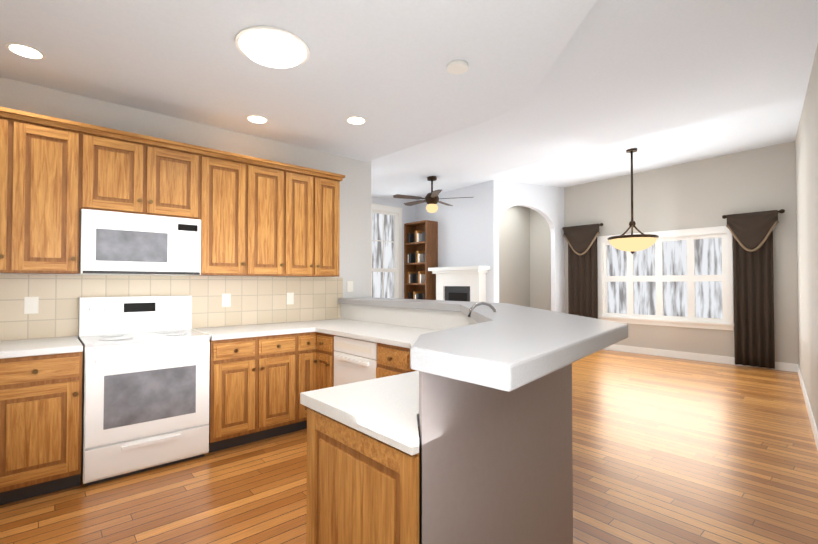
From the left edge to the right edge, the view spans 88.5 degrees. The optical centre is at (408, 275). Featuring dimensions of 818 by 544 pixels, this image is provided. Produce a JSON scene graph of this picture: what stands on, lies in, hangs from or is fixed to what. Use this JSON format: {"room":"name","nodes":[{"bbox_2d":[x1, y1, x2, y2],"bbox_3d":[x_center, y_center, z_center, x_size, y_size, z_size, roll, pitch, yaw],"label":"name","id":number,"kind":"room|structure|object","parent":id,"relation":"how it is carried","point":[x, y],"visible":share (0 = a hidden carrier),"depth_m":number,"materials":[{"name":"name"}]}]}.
{"room":"kitchen","nodes":[
{"label":"kitchen","id":0,"kind":"room"},
{"bbox_2d":[0,77,370,340],"bbox_3d":[-2.034,-0.570,3.692,4.110,3.900,0.154,1,-1,-41],"label":"wall","id":1,"kind":"structure","parent":0,"point":[34,306],"depth_m":3.76,"materials":[{"name":"paint"}]},
{"bbox_2d":[0,107,27,273],"bbox_3d":[-2.770,-0.531,2.719,0.422,1.020,0.338,1,-1,-41],"label":"upper cabinet","id":2,"kind":"object","parent":1,"relation":"attached to","point":[13,124],"depth_m":2.70,"materials":[{"name":"brown wood"}]},
{"bbox_2d":[28,115,95,273],"bbox_3d":[-2.532,-0.528,2.928,0.497,1.020,0.338,1,-1,-41],"label":"upper cabinet","id":3,"kind":"object","parent":1,"relation":"attached to","point":[61,155],"depth_m":2.84,"materials":[{"name":"brown wood"}]},
{"bbox_2d":[96,127,203,222],"bbox_3d":[-2.109,-0.746,3.304,0.770,0.570,0.338,1,-1,-41],"label":"upper cabinet","id":4,"kind":"object","parent":1,"relation":"attached to","point":[135,174],"depth_m":3.19,"materials":[{"name":"brown wood"}]},
{"bbox_2d":[79,209,200,274],"bbox_3d":[-2.084,-0.233,3.266,0.760,0.443,0.411,1,-1,-41],"label":"microwave","id":5,"kind":"object","parent":4,"relation":"attached to","point":[115,243],"visible":0.98,"depth_m":3.08,"materials":[{"name":"white plastic"}]},
{"bbox_2d":[196,151,255,275],"bbox_3d":[-1.677,-0.515,3.679,0.522,1.020,0.338,1,-1,-41],"label":"upper cabinet","id":6,"kind":"object","parent":1,"relation":"attached to","point":[228,229],"depth_m":3.58,"materials":[{"name":"brown wood"}]},
{"bbox_2d":[256,159,295,276],"bbox_3d":[-1.402,-0.511,3.921,0.495,1.020,0.338,1,-1,-41],"label":"upper cabinet","id":7,"kind":"object","parent":1,"relation":"attached to","point":[275,182],"depth_m":3.86,"materials":[{"name":"brown wood"}]},
{"bbox_2d":[292,167,343,276],"bbox_3d":[-1.069,-0.506,4.215,0.677,1.020,0.338,1,-1,-41],"label":"upper cabinet","id":8,"kind":"object","parent":1,"relation":"attached to","point":[315,248],"depth_m":4.13,"materials":[{"name":"brown wood"}]},
{"bbox_2d":[0,0,596,161],"bbox_3d":[0.731,-1.573,0.563,4.110,0.300,8.250,1,-1,-41],"label":"ceiling","id":9,"kind":"structure","parent":0,"point":[380,66],"depth_m":2.71,"materials":[{"name":"paint"}]},
{"bbox_2d":[5,42,45,59],"bbox_3d":[-2.362,-1.384,2.587,0.186,0.008,0.186,1,-1,-41],"label":"recessed light","id":10,"kind":"object","parent":9,"relation":"in","point":[25,51],"visible":1,"depth_m":2.58,"materials":[{"name":"white"}]},
{"bbox_2d":[246,115,268,123],"bbox_3d":[-1.323,-1.366,3.661,0.186,0.008,0.186,1,-1,-41],"label":"recessed light","id":11,"kind":"object","parent":9,"relation":"in","point":[258,119],"visible":1,"depth_m":3.65,"materials":[{"name":"white"}]},
{"bbox_2d":[235,26,309,67],"bbox_3d":[-0.824,-1.359,2.548,0.430,0.060,0.430,1,-1,-41],"label":"flush ceiling light","id":12,"kind":"object","parent":9,"relation":"attached to","point":[270,46],"visible":1,"depth_m":2.47,"materials":[{"name":"white glass"}]},
{"bbox_2d":[345,116,366,124],"bbox_3d":[-0.464,-1.366,3.684,0.186,0.008,0.186,1,-1,-41],"label":"recessed light","id":13,"kind":"object","parent":9,"relation":"in","point":[357,120],"visible":1,"depth_m":3.68,"materials":[{"name":"white"}]},
{"bbox_2d":[447,60,467,74],"bbox_3d":[0.320,-1.373,2.762,0.140,0.024,0.140,1,-1,-41],"label":"detector","id":14,"kind":"object","parent":9,"relation":"attached to","point":[456,67],"visible":1,"depth_m":2.74,"materials":[{"name":"white plastic"}]},
{"bbox_2d":[371,197,414,298],"bbox_3d":[-1.038,-0.497,7.972,3.280,3.900,0.140,1,-1,-41],"label":"wall","id":15,"kind":"structure","parent":0,"point":[408,214],"depth_m":8.68,"materials":[{"name":"paint"}]},
{"bbox_2d":[371,203,402,298],"bbox_3d":[-0.488,-0.118,8.371,0.890,2.575,0.137,1,-1,-41],"label":"window frame","id":16,"kind":"structure","parent":15,"relation":"in","point":[396,212],"depth_m":8.58,"materials":[{"name":"white wood"}]},
{"bbox_2d":[0,349,817,543],"bbox_3d":[0.873,1.477,6.463,18.000,0.100,17.000,1,-1,-41],"label":"floor","id":17,"kind":"structure","parent":0,"point":[668,450],"depth_m":2.80,"materials":[{"name":"brown wood"}]},
{"bbox_2d":[0,355,3,486],"bbox_3d":[-2.887,0.919,2.392,0.825,0.880,0.638,1,-1,-41],"label":"base cabinet","id":18,"kind":"object","parent":17,"relation":"on","point":[1,356],"depth_m":2.44,"materials":[{"name":"brown wood"}]},
{"bbox_2d":[0,351,82,504],"bbox_3d":[-2.492,0.924,2.739,0.527,0.880,0.638,1,-1,-41],"label":"base cabinet","id":19,"kind":"object","parent":17,"relation":"on","point":[43,392],"depth_m":2.56,"materials":[{"name":"brown wood"}]},
{"bbox_2d":[0,336,82,354],"bbox_3d":[-2.742,0.461,2.520,1.202,0.040,0.648,1,-1,-41],"label":"countertop","id":20,"kind":"structure","parent":19,"relation":"on","point":[71,343],"depth_m":2.68,"materials":[{"name":"white stone"}]},
{"bbox_2d":[78,295,210,485],"bbox_3d":[-1.984,0.766,3.151,0.758,1.210,0.691,1,-1,-41],"label":"stove","id":21,"kind":"object","parent":17,"relation":"on","point":[145,381],"visible":1,"depth_m":2.96,"materials":[{"name":"white metal"}]},
{"bbox_2d":[192,326,299,452],"bbox_3d":[-0.497,0.826,3.112,1.936,1.090,2.716,1,-1,-41],"label":"base cabinet","id":22,"kind":"object","parent":17,"relation":"on","point":[272,360],"depth_m":3.38,"materials":[{"name":"brown wood"}]},
{"bbox_2d":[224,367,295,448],"bbox_3d":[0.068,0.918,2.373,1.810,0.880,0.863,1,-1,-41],"label":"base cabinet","id":23,"kind":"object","parent":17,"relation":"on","point":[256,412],"depth_m":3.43,"materials":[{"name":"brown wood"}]},
{"bbox_2d":[334,336,376,385],"bbox_3d":[-0.221,0.942,3.543,0.650,0.872,0.603,1,-1,-41],"label":"dishwasher","id":24,"kind":"object","parent":17,"relation":"on","point":[355,360],"visible":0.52,"depth_m":3.35,"materials":[{"name":"white"}]},
{"bbox_2d":[296,399,415,543],"bbox_3d":[0.496,0.910,1.886,1.810,0.880,0.600,1,-1,-41],"label":"base cabinet","id":25,"kind":"object","parent":17,"relation":"on","point":[361,486],"depth_m":1.28,"materials":[{"name":"brown wood"}]},
{"bbox_2d":[404,220,437,299],"bbox_3d":[0.240,0.187,8.531,0.320,2.550,0.660,1,-1,-41],"label":"bookcase","id":26,"kind":"object","parent":17,"relation":"on","point":[420,248],"visible":0.69,"depth_m":8.47,"materials":[{"name":"brown wood"}]},
{"bbox_2d":[300,343,572,543],"bbox_3d":[0.545,0.806,1.927,1.936,1.090,0.605,1,-1,-41],"label":"base cabinet","id":27,"kind":"object","parent":17,"relation":"on","point":[450,423],"depth_m":1.41,"materials":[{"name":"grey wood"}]},
{"bbox_2d":[228,299,627,394],"bbox_3d":[-0.125,0.247,2.916,2.210,0.059,3.516,1,-1,-41],"label":"countertop","id":28,"kind":"structure","parent":27,"relation":"on","point":[506,348],"depth_m":1.63,"materials":[{"name":"white stone"}]},
{"bbox_2d":[428,266,489,301],"bbox_3d":[0.828,0.641,7.703,0.520,1.615,1.280,1,-1,-41],"label":"fireplace","id":29,"kind":"object","parent":17,"relation":"on","point":[464,283],"visible":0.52,"depth_m":7.65,"materials":[{"name":"white"}]},
{"bbox_2d":[415,181,488,301],"bbox_3d":[0.832,-0.493,8.224,0.140,3.900,1.950,1,-1,-41],"label":"wall","id":30,"kind":"structure","parent":0,"point":[463,231],"depth_m":7.91,"materials":[{"name":"paint"}]},
{"bbox_2d":[499,206,530,306],"bbox_3d":[1.876,-0.471,9.535,3.160,3.900,0.140,1,-1,-41],"label":"wall","id":31,"kind":"structure","parent":0,"point":[524,256],"depth_m":10.03,"materials":[{"name":"beige paint"}]},
{"bbox_2d":[489,180,564,312],"bbox_3d":[2.380,-0.493,8.220,2.460,3.900,0.100,1,-1,-41],"label":"wall","id":32,"kind":"structure","parent":0,"point":[546,203],"depth_m":8.29,"materials":[{"name":"paint"}]},
{"bbox_2d":[531,209,550,310],"bbox_3d":[3.489,-0.464,9.988,0.140,3.900,1.290,1,-1,-41],"label":"wall","id":33,"kind":"structure","parent":0,"point":[540,229],"depth_m":10.21,"materials":[{"name":"beige paint"}]},
{"bbox_2d":[371,0,817,199],"bbox_3d":[2.825,-1.970,8.238,12.800,1.503,17.000,1,-1,-41],"label":"ceiling","id":34,"kind":"structure","parent":0,"point":[657,84],"depth_m":4.03,"materials":[{"name":"paint"}]},
{"bbox_2d":[393,176,472,212],"bbox_3d":[0.330,-1.285,6.707,1.256,0.573,1.207,1,-1,-41],"label":"ceiling fan","id":35,"kind":"object","parent":34,"relation":"hanging from","point":[431,200],"visible":0.98,"depth_m":6.59,"materials":[{"name":"brown wood"}]},
{"bbox_2d":[608,148,658,253],"bbox_3d":[3.137,-1.045,5.899,0.632,1.474,0.632,1,-1,-41],"label":"pendant light","id":36,"kind":"object","parent":34,"relation":"hanging from","point":[632,243],"visible":1,"depth_m":5.75,"materials":[{"name":"beige glass"}]},
{"bbox_2d":[564,141,797,363],"bbox_3d":[4.581,-0.502,7.686,0.140,3.900,3.890,1,-1,-41],"label":"wall","id":37,"kind":"structure","parent":0,"point":[709,192],"depth_m":7.09,"materials":[{"name":"beige paint"}]},
{"bbox_2d":[597,226,733,330],"bbox_3d":[4.540,0.044,7.634,0.137,1.705,2.230,1,-1,-41],"label":"dining window","id":38,"kind":"structure","parent":37,"relation":"in","point":[691,278],"depth_m":7.43,"materials":[{"name":"white wood"}]},
{"bbox_2d":[562,209,784,229],"bbox_3d":[4.459,-0.984,7.600,0.165,0.150,3.542,1,-1,-41],"label":"curtain rod","id":39,"kind":"object","parent":37,"relation":"attached to","point":[725,216],"visible":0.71,"depth_m":6.76,"materials":[{"name":"brown metal"}]},
{"bbox_2d":[563,223,599,318],"bbox_3d":[3.507,0.201,8.528,0.154,2.462,0.775,1,-1,-41],"label":"curtain","id":40,"kind":"object","parent":39,"relation":"hanging from","point":[581,240],"visible":0.79,"depth_m":8.53,"materials":[{"name":"fabric"}]},
{"bbox_2d":[726,210,778,368],"bbox_3d":[5.307,0.207,6.481,0.154,2.382,0.647,1,-1,-41],"label":"curtain","id":41,"kind":"object","parent":39,"relation":"hanging from","point":[752,234],"visible":1,"depth_m":6.49,"materials":[{"name":"fabric"}]},
{"bbox_2d":[604,344,797,371],"bbox_3d":[4.569,1.386,7.551,0.014,0.120,3.750,1,-1,-41],"label":"baseboard","id":42,"kind":"structure","parent":37,"relation":"attached to","point":[791,367],"depth_m":7.23,"materials":[{"name":"white"}]},
{"bbox_2d":[795,44,817,449],"bbox_3d":[2.056,-0.600,1.887,0.152,3.900,11.750,-1,-1,41],"label":"wall","id":43,"kind":"structure","parent":0,"point":[806,157],"depth_m":4.06,"materials":[{"name":"beige paint"}]},
{"label":"outside","id":44,"kind":"structure","parent":0,"visible":0},
{"bbox_2d":[372,213,722,318],"bbox_3d":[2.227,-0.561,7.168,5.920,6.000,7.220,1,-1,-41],"label":"window glass","id":45,"kind":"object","parent":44,"point":[708,261],"depth_m":8.53,"materials":[{"name":"clear glass"}]}
]}

